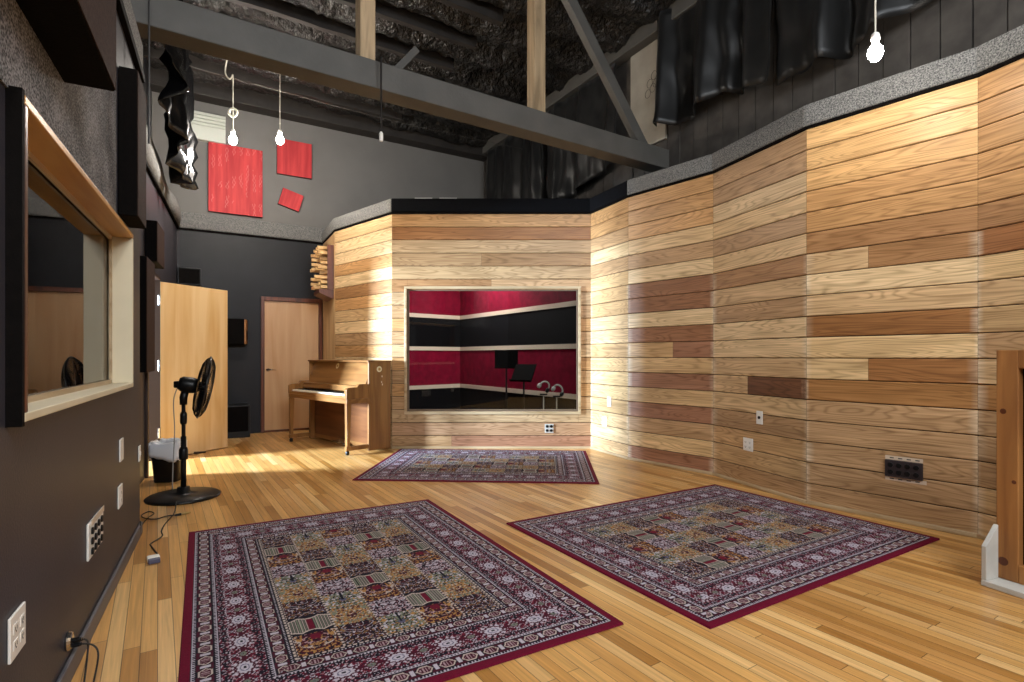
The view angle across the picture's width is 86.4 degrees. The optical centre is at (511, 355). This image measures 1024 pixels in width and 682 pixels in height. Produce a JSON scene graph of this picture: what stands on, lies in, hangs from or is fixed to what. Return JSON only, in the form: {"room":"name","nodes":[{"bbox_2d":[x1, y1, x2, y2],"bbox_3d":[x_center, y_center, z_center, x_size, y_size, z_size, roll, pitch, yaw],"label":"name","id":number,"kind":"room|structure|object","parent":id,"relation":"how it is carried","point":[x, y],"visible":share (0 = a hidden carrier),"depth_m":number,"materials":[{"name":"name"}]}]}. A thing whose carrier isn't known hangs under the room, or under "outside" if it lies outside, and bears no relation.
{"room":"studio","nodes":[
{"label":"studio","id":0,"kind":"room"},
{"bbox_2d":[0,10,139,681],"bbox_3d":[-1.342,-0.315,1.299,0.160,2.950,5.040,0,0,-28],"label":"wall","id":1,"kind":"structure","parent":0,"point":[58,469],"depth_m":1.87,"materials":[{"name":"grey paint"}]},
{"bbox_2d":[8,601,25,664],"bbox_3d":[-1.335,0.745,1.472,0.010,0.118,0.120,0,0,-27],"label":"wall outlet","id":2,"kind":"object","parent":1,"relation":"attached to","point":[17,621],"visible":1,"depth_m":1.46,"materials":[{"name":"white plastic"}]},
{"bbox_2d":[13,621,17,634],"bbox_3d":[-1.320,0.724,1.450,0.002,0.026,0.032,0,0,-28],"label":"receptacle","id":3,"kind":"object","parent":2,"relation":"attached to","point":[15,623],"depth_m":1.45,"materials":[{"name":"grey plastic"}]},
{"bbox_2d":[13,637,17,651],"bbox_3d":[-1.320,0.766,1.450,0.002,0.026,0.032,0,0,-28],"label":"receptacle","id":4,"kind":"object","parent":2,"relation":"attached to","point":[15,639],"depth_m":1.45,"materials":[{"name":"grey plastic"}]},
{"bbox_2d":[20,613,24,626],"bbox_3d":[-1.345,0.724,1.497,0.002,0.026,0.032,0,0,-28],"label":"receptacle","id":5,"kind":"object","parent":2,"relation":"attached to","point":[22,615],"depth_m":1.49,"materials":[{"name":"grey plastic"}]},
{"bbox_2d":[20,628,24,641],"bbox_3d":[-1.345,0.766,1.497,0.002,0.026,0.032,0,0,-28],"label":"receptacle","id":6,"kind":"object","parent":2,"relation":"attached to","point":[22,630],"depth_m":1.49,"materials":[{"name":"grey plastic"}]},
{"bbox_2d":[0,0,115,211],"bbox_3d":[-1.298,-1.216,1.395,0.005,1.047,3.132,0,0,-28],"label":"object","id":7,"kind":"structure","parent":1,"relation":"attached to","point":[83,118],"depth_m":1.87,"materials":[{"name":"grey fabric"}]},
{"bbox_2d":[16,0,115,90],"bbox_3d":[-1.227,-1.355,1.421,0.152,0.810,1.150,0,0,-28],"label":"acoustic panel","id":8,"kind":"object","parent":1,"relation":"attached to","point":[78,37],"visible":1,"depth_m":1.67,"materials":[{"name":"black fabric"}]},
{"bbox_2d":[5,85,132,427],"bbox_3d":[-1.806,-0.258,2.215,0.205,0.885,1.897,0,0,-28],"label":"window","id":9,"kind":"structure","parent":1,"relation":"in","point":[58,223],"depth_m":2.06,"materials":[{"name":"brown wood"}]},
{"bbox_2d":[64,631,98,681],"bbox_3d":[-1.407,1.071,1.709,0.103,0.180,0.642,0,0,-28],"label":"power cord","id":10,"kind":"object","parent":1,"relation":"attached to","point":[70,642],"visible":1,"depth_m":1.94,"materials":[{"name":"black rubber"}]},
{"bbox_2d":[86,505,103,561],"bbox_3d":[-1.787,0.756,2.345,0.018,0.157,0.295,0,0,-28],"label":"jack plate","id":11,"kind":"object","parent":1,"relation":"attached to","point":[94,528],"visible":1,"depth_m":2.30,"materials":[{"name":"white plastic"}]},
{"bbox_2d":[56,522,142,681],"bbox_3d":[-1.264,1.123,1.340,0.015,0.075,5.040,0,0,-28],"label":"baseboard","id":12,"kind":"structure","parent":1,"relation":"attached to","point":[76,656],"depth_m":2.36,"materials":[{"name":"grey"}]},
{"bbox_2d":[118,483,122,508],"bbox_3d":[-2.076,0.742,2.890,0.010,0.115,0.110,0,0,-28],"label":"wall outlet","id":13,"kind":"object","parent":1,"relation":"attached to","point":[120,487],"visible":1,"depth_m":2.88,"materials":[{"name":"white plastic"}]},
{"bbox_2d":[119,438,123,461],"bbox_3d":[-2.096,0.503,2.925,0.007,0.118,0.100,0,0,-28],"label":"wall plate","id":14,"kind":"object","parent":1,"relation":"attached to","point":[121,441],"visible":1,"depth_m":2.91,"materials":[{"name":"white plastic"}]},
{"bbox_2d":[116,0,144,82],"bbox_3d":[-1.404,-1.940,1.267,0.340,0.200,5.040,0,0,-28],"label":"trim","id":15,"kind":"structure","parent":1,"relation":"attached to","point":[127,3],"depth_m":3.23,"materials":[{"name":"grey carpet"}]},
{"bbox_2d":[118,66,145,228],"bbox_3d":[-2.098,-1.130,3.017,0.087,0.780,0.335,0,0,-28],"label":"acoustic panel","id":16,"kind":"object","parent":1,"relation":"attached to","point":[131,93],"visible":1,"depth_m":2.88,"materials":[{"name":"black fabric"}]},
{"bbox_2d":[142,57,151,137],"bbox_3d":[-2.884,-2.840,3.411,0.104,2.200,9.800,0,0,-28],"label":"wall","id":17,"kind":"structure","parent":0,"point":[145,66],"depth_m":7.15,"materials":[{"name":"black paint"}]},
{"bbox_2d":[191,66,524,149],"bbox_3d":[-1.705,-3.170,7.197,4.551,0.066,0.005,0,0,-33],"label":"cable","id":18,"kind":"object","parent":17,"relation":"attached to","point":[191,66],"visible":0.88,"depth_m":6.94,"materials":[{"name":"grey metal"}]},
{"bbox_2d":[140,170,176,483],"bbox_3d":[-3.748,-0.315,5.549,0.140,2.950,4.638,0,0,-26],"label":"wall","id":19,"kind":"structure","parent":0,"point":[156,210],"depth_m":5.93,"materials":[{"name":"grey paint"}]},
{"bbox_2d":[140,256,154,372],"bbox_3d":[-3.248,-0.355,4.814,0.102,0.990,0.460,0,0,-26],"label":"acoustic panel","id":20,"kind":"object","parent":19,"relation":"attached to","point":[147,267],"visible":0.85,"depth_m":4.65,"materials":[{"name":"black fabric"}]},
{"bbox_2d":[145,272,160,477],"bbox_3d":[-3.758,0.110,5.587,0.175,2.100,1.009,0,0,-26],"label":"trim","id":21,"kind":"structure","parent":19,"relation":"attached to","point":[152,379],"depth_m":6.02,"materials":[{"name":"black"}]},
{"bbox_2d":[145,220,163,268],"bbox_3d":[-3.538,-1.095,5.401,0.102,0.390,0.510,0,0,-26],"label":"acoustic panel","id":22,"kind":"object","parent":19,"relation":"attached to","point":[154,234],"visible":0.85,"depth_m":5.19,"materials":[{"name":"black fabric"}]},
{"bbox_2d":[146,124,180,228],"bbox_3d":[-3.701,-2.085,5.572,0.206,0.540,4.639,0,0,-26],"label":"trim","id":23,"kind":"structure","parent":19,"relation":"attached to","point":[152,157],"depth_m":5.82,"materials":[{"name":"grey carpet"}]},
{"bbox_2d":[157,0,198,189],"bbox_3d":[-3.525,-2.758,5.749,0.303,1.667,1.803,0,0,-26],"label":"drape","id":24,"kind":"object","parent":19,"relation":"hanging from","point":[177,97],"visible":0.74,"depth_m":5.62,"materials":[{"name":"black fabric"}]},
{"bbox_2d":[158,282,227,453],"bbox_3d":[-3.765,0.162,6.456,0.060,1.973,0.916,0,0,20],"label":"door","id":25,"kind":"structure","parent":19,"relation":"in","point":[193,319],"depth_m":6.42,"materials":[{"name":"brown wood"}]},
{"bbox_2d":[177,229,322,433],"bbox_3d":[-3.915,-0.320,8.225,2.600,2.960,0.120,0,0,-32],"label":"wall","id":26,"kind":"structure","parent":0,"point":[249,269],"depth_m":8.15,"materials":[{"name":"black paint"}]},
{"bbox_2d":[177,267,200,285],"bbox_3d":[-4.553,-1.120,7.688,0.290,0.240,0.124,0,0,-32],"label":"wall monitor","id":27,"kind":"object","parent":26,"relation":"attached to","point":[185,275],"visible":0.92,"depth_m":7.64,"materials":[{"name":"black plastic"}]},
{"bbox_2d":[228,318,247,344],"bbox_3d":[-4.011,-0.355,7.977,0.275,0.370,0.198,0,0,-32],"label":"wall speaker","id":28,"kind":"object","parent":26,"relation":"attached to","point":[237,328],"visible":0.89,"depth_m":7.89,"materials":[{"name":"black fabric"}]},
{"bbox_2d":[178,211,324,244],"bbox_3d":[-3.889,-1.925,8.183,2.600,0.230,0.060,0,0,-32],"label":"trim","id":29,"kind":"structure","parent":26,"relation":"attached to","point":[188,220],"depth_m":8.13,"materials":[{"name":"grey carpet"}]},
{"bbox_2d":[261,296,321,432],"bbox_3d":[-3.425,0.130,8.482,0.894,2.060,0.156,0,0,-32],"label":"door","id":30,"kind":"structure","parent":26,"relation":"in","point":[291,328],"depth_m":8.42,"materials":[{"name":"brown wood"}]},
{"bbox_2d":[152,91,483,227],"bbox_3d":[-2.908,-2.840,8.880,5.800,2.200,0.100,0,0,-32],"label":"wall","id":31,"kind":"structure","parent":0,"point":[351,172],"depth_m":8.77,"materials":[{"name":"grey paint"}]},
{"bbox_2d":[191,110,225,143],"bbox_3d":[-4.429,-3.280,7.803,0.580,0.380,0.131,0,0,-32],"label":"air vent","id":32,"kind":"object","parent":31,"relation":"in","point":[207,127],"visible":0.57,"depth_m":7.82,"materials":[{"name":"grey metal"}]},
{"bbox_2d":[208,142,262,217],"bbox_3d":[-4.084,-2.593,8.062,0.720,1.006,0.057,0,0,-32],"label":"panel","id":33,"kind":"object","parent":31,"relation":"attached to","point":[235,174],"visible":1,"depth_m":8.03,"materials":[{"name":"red fabric"}]},
{"bbox_2d":[278,188,303,211],"bbox_3d":[-3.435,-2.420,8.461,0.375,0.344,0.057,0,0,-32],"label":"panel","id":34,"kind":"object","parent":31,"relation":"attached to","point":[291,200],"visible":1,"depth_m":8.43,"materials":[{"name":"red fabric"}]},
{"bbox_2d":[276,139,311,179],"bbox_3d":[-3.390,-3.067,8.489,0.510,0.545,0.057,0,0,-32],"label":"panel","id":35,"kind":"object","parent":31,"relation":"attached to","point":[293,158],"visible":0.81,"depth_m":8.46,"materials":[{"name":"red fabric"}]},
{"bbox_2d":[150,77,486,161],"bbox_3d":[-2.899,-3.775,8.674,6.000,0.230,0.260,0,0,-32],"label":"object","id":36,"kind":"structure","parent":31,"relation":"attached to","point":[252,101],"depth_m":8.47,"materials":[{"name":"grey wood"}]},
{"bbox_2d":[323,232,335,359],"bbox_3d":[-2.740,-0.310,8.264,0.080,2.940,1.034,0,0,-28],"label":"wall","id":37,"kind":"structure","parent":0,"point":[329,311],"depth_m":8.18,"materials":[{"name":"brown wood"}]},
{"bbox_2d":[310,244,333,301],"bbox_3d":[-2.806,-1.215,8.028,0.260,0.770,0.520,0,0,-28],"label":"diffuser","id":38,"kind":"object","parent":37,"relation":"in","point":[324,287],"visible":1,"depth_m":7.86,"materials":[{"name":"brown wood"}]},
{"bbox_2d":[322,219,333,242],"bbox_3d":[-2.740,-1.885,8.264,0.120,0.170,1.046,0,0,-28],"label":"trim","id":39,"kind":"structure","parent":37,"relation":"attached to","point":[329,229],"depth_m":8.14,"materials":[{"name":"grey carpet"}]},
{"bbox_2d":[335,214,391,447],"bbox_3d":[-1.989,-0.310,7.334,1.413,2.940,0.080,0,0,43],"label":"wall","id":40,"kind":"structure","parent":0,"point":[363,257],"depth_m":7.24,"materials":[{"name":"brown wood"}]},
{"bbox_2d":[334,199,391,231],"bbox_3d":[-1.927,-1.885,7.400,1.425,0.170,0.300,0,0,43],"label":"trim","id":41,"kind":"structure","parent":40,"relation":"attached to","point":[383,207],"depth_m":7.24,"materials":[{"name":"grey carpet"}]},
{"bbox_2d":[140,0,675,146],"bbox_3d":[-1.902,-3.861,3.807,14.000,0.313,14.462,0,0,-33],"label":"ceiling","id":42,"kind":"structure","parent":0,"point":[497,67],"depth_m":6.73,"materials":[{"name":"black plastic"}]},
{"bbox_2d":[148,0,149,143],"bbox_3d":[-2.212,-2.565,3.321,0.014,2.550,0.036,0,0,-37],"label":"hanging cable","id":43,"kind":"object","parent":42,"relation":"hanging from","point":[148,0],"visible":1,"depth_m":3.31,"materials":[{"name":"black rubber"}]},
{"bbox_2d":[150,67,203,88],"bbox_3d":[-5.547,-3.808,6.887,8.260,0.164,0.074,0,0,-33],"label":"ceiling beam","id":44,"kind":"structure","parent":42,"relation":"attached to","point":[163,75],"depth_m":7.38,"materials":[{"name":"grey wood"}]},
{"bbox_2d":[143,46,401,120],"bbox_3d":[-5.218,-3.808,6.385,8.260,0.165,0.075,0,0,-33],"label":"ceiling beam","id":45,"kind":"structure","parent":42,"relation":"attached to","point":[301,90],"depth_m":7.63,"materials":[{"name":"grey wood"}]},
{"bbox_2d":[276,129,283,143],"bbox_3d":[-2.756,-3.167,6.474,0.084,1.305,0.083,0,0,0],"label":"pendant lamp","id":46,"kind":"object","parent":42,"relation":"hanging from","point":[279,138],"visible":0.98,"depth_m":6.45,"materials":[{"name":"beige glass"}]},
{"bbox_2d":[225,0,453,71],"bbox_3d":[-4.232,-3.807,4.879,8.260,0.166,0.077,0,0,-33],"label":"ceiling beam","id":47,"kind":"structure","parent":42,"relation":"attached to","point":[280,8],"depth_m":6.26,"materials":[{"name":"black wood"}]},
{"bbox_2d":[130,0,668,172],"bbox_3d":[-0.619,-3.034,4.777,5.750,1.787,0.200,0,0,-33],"label":"roof truss","id":48,"kind":"object","parent":42,"relation":"attached to","point":[176,23],"visible":0.9,"depth_m":4.54,"materials":[{"name":"grey wood"}]},
{"bbox_2d":[224,60,237,144],"bbox_3d":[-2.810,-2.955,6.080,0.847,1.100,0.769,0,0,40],"label":"pendant lamp","id":49,"kind":"object","parent":48,"relation":"hanging from","point":[232,139],"depth_m":6.19,"materials":[{"name":"beige"}]},
{"bbox_2d":[379,56,388,141],"bbox_3d":[-1.020,-2.044,4.362,0.032,0.708,0.178,0,0,8],"label":"pull cord","id":50,"kind":"object","parent":48,"relation":"hanging from","point":[381,57],"visible":0.98,"depth_m":4.28,"materials":[{"name":"black rubber"}]},
{"bbox_2d":[332,0,476,49],"bbox_3d":[-3.904,-3.804,4.377,8.260,0.171,0.075,0,0,-33],"label":"ceiling beam","id":51,"kind":"structure","parent":42,"relation":"attached to","point":[401,16],"depth_m":6.22,"materials":[{"name":"black wood"}]},
{"bbox_2d":[435,0,502,25],"bbox_3d":[-3.575,-3.807,3.875,8.260,0.166,0.075,0,0,-33],"label":"ceiling beam","id":52,"kind":"structure","parent":42,"relation":"attached to","point":[486,11],"depth_m":5.95,"materials":[{"name":"black wood"}]},
{"bbox_2d":[867,0,883,61],"bbox_3d":[2.200,-2.803,3.300,0.084,2.035,0.083,0,0,0],"label":"pendant lamp","id":53,"kind":"object","parent":42,"relation":"hanging from","point":[875,52],"visible":1,"depth_m":3.28,"materials":[{"name":"beige glass"}]},
{"bbox_2d":[870,32,879,43],"bbox_3d":[2.200,-1.925,3.300,0.052,0.070,0.052,0,0,0],"label":"socket","id":54,"kind":"object","parent":53,"relation":"attached to","point":[875,37],"depth_m":3.28,"materials":[{"name":"white plastic"}]},
{"bbox_2d":[392,214,590,445],"bbox_3d":[-0.259,-0.310,6.860,2.487,2.940,0.080,0,0,0],"label":"wall","id":55,"kind":"structure","parent":0,"point":[428,249],"depth_m":6.82,"materials":[{"name":"brown wood"}]},
{"bbox_2d":[391,198,589,211],"bbox_3d":[-0.259,-1.885,6.950,2.499,0.170,0.300,0,0,0],"label":"trim","id":56,"kind":"structure","parent":55,"relation":"attached to","point":[397,204],"depth_m":6.80,"materials":[{"name":"carpet"}]},
{"bbox_2d":[392,446,589,448],"bbox_3d":[-0.259,1.145,6.811,2.487,0.030,0.017,0,0,0],"label":"baseboard","id":57,"kind":"structure","parent":55,"relation":"attached to","point":[393,447],"depth_m":6.80,"materials":[{"name":"brown wood"}]},
{"bbox_2d":[392,212,589,213],"bbox_3d":[-0.259,-1.790,6.884,2.487,0.020,0.152,0,0,0],"label":"trim","id":58,"kind":"structure","parent":55,"relation":"on","point":[392,212],"depth_m":6.81,"materials":[{"name":"black fabric"}]},
{"bbox_2d":[404,286,580,413],"bbox_3d":[-0.241,-0.070,6.884,2.207,1.600,0.172,0,0,0],"label":"window","id":59,"kind":"structure","parent":55,"relation":"in","point":[406,292],"depth_m":6.80,"materials":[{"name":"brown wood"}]},
{"bbox_2d":[545,424,553,432],"bbox_3d":[0.465,0.905,6.812,0.110,0.110,0.014,0,0,0],"label":"jack plate","id":60,"kind":"object","parent":55,"relation":"attached to","point":[549,428],"visible":1,"depth_m":6.81,"materials":[{"name":"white plastic"}]},
{"bbox_2d":[409,291,575,408],"bbox_3d":[-0.973,-0.290,7.745,2.258,2.900,3.294,0,0,-33],"label":"wall","id":61,"kind":"structure","parent":0,"point":[455,336],"depth_m":8.93,"materials":[{"name":"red fabric"}]},
{"bbox_2d":[71,430,1023,681],"bbox_3d":[-1.000,1.190,4.900,16.000,0.060,14.200,0,0,0],"label":"floor","id":62,"kind":"structure","parent":0,"point":[925,613],"depth_m":2.58,"materials":[{"name":"brown wood"}]},
{"bbox_2d":[147,502,176,564],"bbox_3d":[-2.320,1.144,3.615,0.087,0.034,1.335,0,0,-28],"label":"power cord","id":63,"kind":"object","parent":62,"relation":"on","point":[151,559],"visible":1,"depth_m":3.09,"materials":[{"name":"black rubber"}]},
{"bbox_2d":[140,511,190,534],"bbox_3d":[-2.535,1.110,3.768,0.345,0.101,0.564,0,0,0],"label":"cable","id":64,"kind":"object","parent":62,"relation":"on","point":[184,513],"visible":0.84,"depth_m":3.93,"materials":[{"name":"black rubber"}]},
{"bbox_2d":[148,438,186,482],"bbox_3d":[-3.200,0.966,5.070,0.289,0.388,0.244,0,0,-11],"label":"waste bin","id":65,"kind":"object","parent":62,"relation":"on","point":[160,452],"visible":0.79,"depth_m":4.97,"materials":[{"name":"black plastic"}]},
{"bbox_2d":[144,356,220,505],"bbox_3d":[-2.693,0.582,4.486,0.559,1.156,0.557,0,0,0],"label":"pedestal fan","id":66,"kind":"object","parent":62,"relation":"on","point":[184,494],"visible":1,"depth_m":4.44,"materials":[{"name":"black plastic"}]},
{"bbox_2d":[192,357,209,416],"bbox_3d":[-2.580,0.259,4.531,0.135,0.503,0.513,0,0,-31],"label":"grille","id":67,"kind":"object","parent":66,"relation":"attached to","point":[201,405],"depth_m":4.44,"materials":[{"name":"black metal"}]},
{"bbox_2d":[199,358,215,416],"bbox_3d":[-2.550,0.261,4.549,0.135,0.503,0.513,0,0,-31],"label":"grille","id":68,"kind":"object","parent":66,"relation":"attached to","point":[209,363],"depth_m":4.44,"materials":[{"name":"black metal"}]},
{"bbox_2d":[228,403,249,438],"bbox_3d":[-4.034,0.930,7.836,0.450,0.460,0.398,0,0,-32],"label":"floor speaker","id":69,"kind":"object","parent":62,"relation":"on","point":[238,413],"visible":0.51,"depth_m":7.71,"materials":[{"name":"black plastic"}]},
{"bbox_2d":[228,407,247,431],"bbox_3d":[-3.931,0.895,7.670,0.400,0.350,0.007,0,0,-32],"label":"grille","id":70,"kind":"object","parent":69,"relation":"attached to","point":[237,416],"depth_m":7.70,"materials":[{"name":"black fabric"}]},
{"bbox_2d":[288,360,390,454],"bbox_3d":[-2.270,0.606,7.082,1.556,1.108,0.610,0,0,44],"label":"upright piano","id":71,"kind":"object","parent":62,"relation":"on","point":[350,400],"visible":1,"depth_m":6.80,"materials":[{"name":"brown wood"}]},
{"bbox_2d":[178,499,623,681],"bbox_3d":[-0.815,1.154,2.957,1.657,0.009,2.337,0,0,-30],"label":"patterned rug","id":72,"kind":"object","parent":62,"relation":"on","point":[412,591],"visible":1,"depth_m":2.53,"materials":[{"name":"multicoloured fabric"}]},
{"bbox_2d":[353,449,598,483],"bbox_3d":[-0.295,1.154,5.850,2.287,0.009,1.698,0,0,4],"label":"patterned rug","id":73,"kind":"object","parent":62,"relation":"on","point":[425,465],"visible":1,"depth_m":5.62,"materials":[{"name":"multicoloured fabric"}]},
{"bbox_2d":[506,484,939,628],"bbox_3d":[1.330,1.154,3.600,2.177,0.009,1.698,0,0,-31],"label":"patterned rug","id":74,"kind":"object","parent":62,"relation":"on","point":[714,555],"visible":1,"depth_m":3.33,"materials":[{"name":"multicoloured fabric"}]},
{"bbox_2d":[981,350,1023,598],"bbox_3d":[2.714,0.565,2.211,0.230,1.189,1.270,0,0,-22],"label":"sound baffle","id":75,"kind":"object","parent":62,"relation":"on","point":[1002,549],"visible":1,"depth_m":2.74,"materials":[{"name":"brown wood"}]},
{"bbox_2d":[484,0,1023,422],"bbox_3d":[2.587,-1.390,4.976,0.102,5.100,12.532,0,0,-30],"label":"wall","id":76,"kind":"structure","parent":0,"point":[940,29],"depth_m":4.73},
{"bbox_2d":[486,136,543,197],"bbox_3d":[0.009,-2.885,9.107,0.165,1.592,1.802,0,0,-30],"label":"curtain","id":77,"kind":"object","parent":76,"relation":"hanging from","point":[512,172],"visible":0.56,"depth_m":9.01,"materials":[{"name":"fabric"}]},
{"bbox_2d":[546,63,615,197],"bbox_3d":[0.918,-2.935,7.542,0.172,1.491,1.620,0,0,-32],"label":"curtain","id":78,"kind":"object","parent":76,"relation":"hanging from","point":[592,105],"visible":0.63,"depth_m":7.41,"materials":[{"name":"fabric"}]},
{"bbox_2d":[482,0,696,154],"bbox_3d":[2.440,-3.790,4.968,0.159,0.180,12.400,0,0,-30],"label":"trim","id":79,"kind":"structure","parent":76,"relation":"attached to","point":[645,35],"depth_m":6.82,"materials":[{"name":"grey wood"}]},
{"bbox_2d":[631,39,666,144],"bbox_3d":[1.625,-3.100,6.506,0.031,1.200,0.580,0,0,-30],"label":"board","id":80,"kind":"object","parent":76,"relation":"attached to","point":[643,63],"visible":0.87,"depth_m":6.51,"materials":[{"name":"grey wood"}]},
{"bbox_2d":[653,0,770,126],"bbox_3d":[2.005,-3.141,5.549,0.271,1.359,1.440,0,0,-33],"label":"curtain","id":81,"kind":"object","parent":76,"relation":"hanging from","point":[715,47],"visible":1,"depth_m":5.48,"materials":[{"name":"fabric"}]},
{"bbox_2d":[776,0,932,85],"bbox_3d":[2.858,-3.125,4.043,0.270,1.390,1.984,0,0,-27],"label":"curtain","id":82,"kind":"object","parent":76,"relation":"hanging from","point":[807,30],"visible":1,"depth_m":4.47,"materials":[{"name":"fabric"}]},
{"bbox_2d":[591,58,1023,535],"bbox_3d":[2.748,-0.310,3.756,0.280,2.940,7.066,0,0,-29],"label":"wall","id":83,"kind":"structure","parent":0,"point":[855,283],"depth_m":4.11,"materials":[{"name":"brown wood"}]},
{"bbox_2d":[590,446,626,458],"bbox_3d":[1.136,1.145,6.461,0.018,0.030,0.778,0,0,-24],"label":"baseboard","id":84,"kind":"structure","parent":83,"relation":"attached to","point":[592,448],"depth_m":6.43,"materials":[{"name":"brown wood"}]},
{"bbox_2d":[590,181,628,213],"bbox_3d":[1.263,-1.885,6.518,0.300,0.170,0.790,0,0,-24],"label":"trim","id":85,"kind":"structure","parent":83,"relation":"attached to","point":[619,191],"depth_m":6.43,"materials":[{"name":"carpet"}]},
{"bbox_2d":[627,457,711,474],"bbox_3d":[1.625,1.145,5.702,0.017,0.030,1.038,0,0,-39],"label":"baseboard","id":86,"kind":"structure","parent":83,"relation":"attached to","point":[628,458],"depth_m":5.66,"materials":[{"name":"brown wood"}]},
{"bbox_2d":[627,154,713,196],"bbox_3d":[1.733,-1.885,5.790,0.300,0.170,1.050,0,0,-39],"label":"trim","id":87,"kind":"structure","parent":83,"relation":"attached to","point":[701,165],"depth_m":5.66,"materials":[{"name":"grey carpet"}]},
{"bbox_2d":[743,437,752,451],"bbox_3d":[2.106,0.790,4.864,0.010,0.115,0.115,0,0,-19],"label":"wall outlet","id":88,"kind":"object","parent":83,"relation":"attached to","point":[747,442],"visible":1,"depth_m":4.86,"materials":[{"name":"white plastic"}]},
{"bbox_2d":[712,472,805,503],"bbox_3d":[2.127,1.145,4.790,0.019,0.030,1.084,0,0,-19],"label":"baseboard","id":89,"kind":"structure","parent":83,"relation":"attached to","point":[713,473],"depth_m":4.70,"materials":[{"name":"brown wood"}]},
{"bbox_2d":[712,106,806,172],"bbox_3d":[2.259,-1.885,4.836,0.300,0.170,1.096,0,0,-19],"label":"trim","id":90,"kind":"structure","parent":83,"relation":"attached to","point":[793,121],"depth_m":4.70,"materials":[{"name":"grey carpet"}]},
{"bbox_2d":[756,411,762,424],"bbox_3d":[2.149,0.535,4.737,0.012,0.115,0.070,0,0,-19],"label":"wall switch","id":91,"kind":"object","parent":83,"relation":"attached to","point":[759,414],"visible":1,"depth_m":4.73,"materials":[{"name":"white plastic"}]},
{"bbox_2d":[805,47,977,129],"bbox_3d":[2.743,-1.885,3.960,0.300,0.170,1.052,0,0,-39],"label":"trim","id":92,"kind":"structure","parent":83,"relation":"attached to","point":[962,64],"depth_m":3.80,"materials":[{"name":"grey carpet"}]},
{"bbox_2d":[806,500,976,537],"bbox_3d":[2.635,1.145,3.872,0.017,0.030,1.040,0,0,-39],"label":"baseboard","id":93,"kind":"structure","parent":83,"relation":"attached to","point":[874,515],"depth_m":3.81,"materials":[{"name":"brown wood"}]},
{"bbox_2d":[885,455,926,484],"bbox_3d":[2.714,0.788,3.765,0.030,0.172,0.240,0,0,-39],"label":"electrical outlet","id":94,"kind":"object","parent":83,"relation":"attached to","point":[902,471],"visible":1,"depth_m":3.77,"materials":[{"name":"black plastic"}]},
{"bbox_2d":[977,53,1023,76],"bbox_3d":[3.201,-1.790,2.977,0.152,0.020,1.089,0,0,-18],"label":"trim","id":95,"kind":"structure","parent":83,"relation":"on","point":[1018,57],"depth_m":3.35,"materials":[{"name":"black fabric"}]},
{"bbox_2d":[977,24,1023,72],"bbox_3d":[3.264,-1.885,2.998,0.300,0.170,1.101,0,0,-18],"label":"trim","id":96,"kind":"structure","parent":83,"relation":"attached to","point":[1006,46],"depth_m":3.34,"materials":[{"name":"grey carpet"}]},
{"bbox_3d":[-0.710,1.149,8.330,3.420,0.019,2.820,0,0,0],"label":"floor","id":97,"kind":"structure","parent":0,"visible":0},
{"bbox_2d":[494,350,517,408],"bbox_3d":[-0.077,0.525,7.675,0.341,1.224,0.301,0,0,0],"label":"music stand","id":98,"kind":"object","parent":97,"relation":"on","point":[504,359],"visible":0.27,"depth_m":7.70,"materials":[{"name":"black metal"}]},
{"bbox_2d":[509,364,536,408],"bbox_3d":[0.137,0.624,7.342,0.341,1.027,0.301,0,0,34],"label":"music stand","id":99,"kind":"object","parent":97,"relation":"on","point":[523,373],"visible":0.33,"depth_m":7.37,"materials":[{"name":"black metal"}]},
{"bbox_3d":[0.420,0.820,7.250,0.150,0.640,0.150,0,0,0],"label":"stand","id":100,"kind":"object","parent":97,"relation":"on","visible":0},
{"bbox_2d":[537,381,549,392],"bbox_3d":[0.412,0.405,7.151,0.177,0.163,0.073,0,0,-23],"label":"headphones","id":101,"kind":"object","parent":100,"relation":"on","point":[539,385],"visible":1,"depth_m":7.14,"materials":[{"name":"silver metal"}]},
{"bbox_3d":[0.585,0.830,7.140,0.150,0.620,0.150,0,0,0],"label":"stand","id":102,"kind":"object","parent":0,"visible":0},
{"bbox_2d":[551,384,563,396],"bbox_3d":[0.591,0.445,7.057,0.177,0.163,0.073,0,0,29],"label":"headphones","id":103,"kind":"object","parent":102,"relation":"on","point":[553,388],"visible":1,"depth_m":7.02,"materials":[{"name":"silver metal"}]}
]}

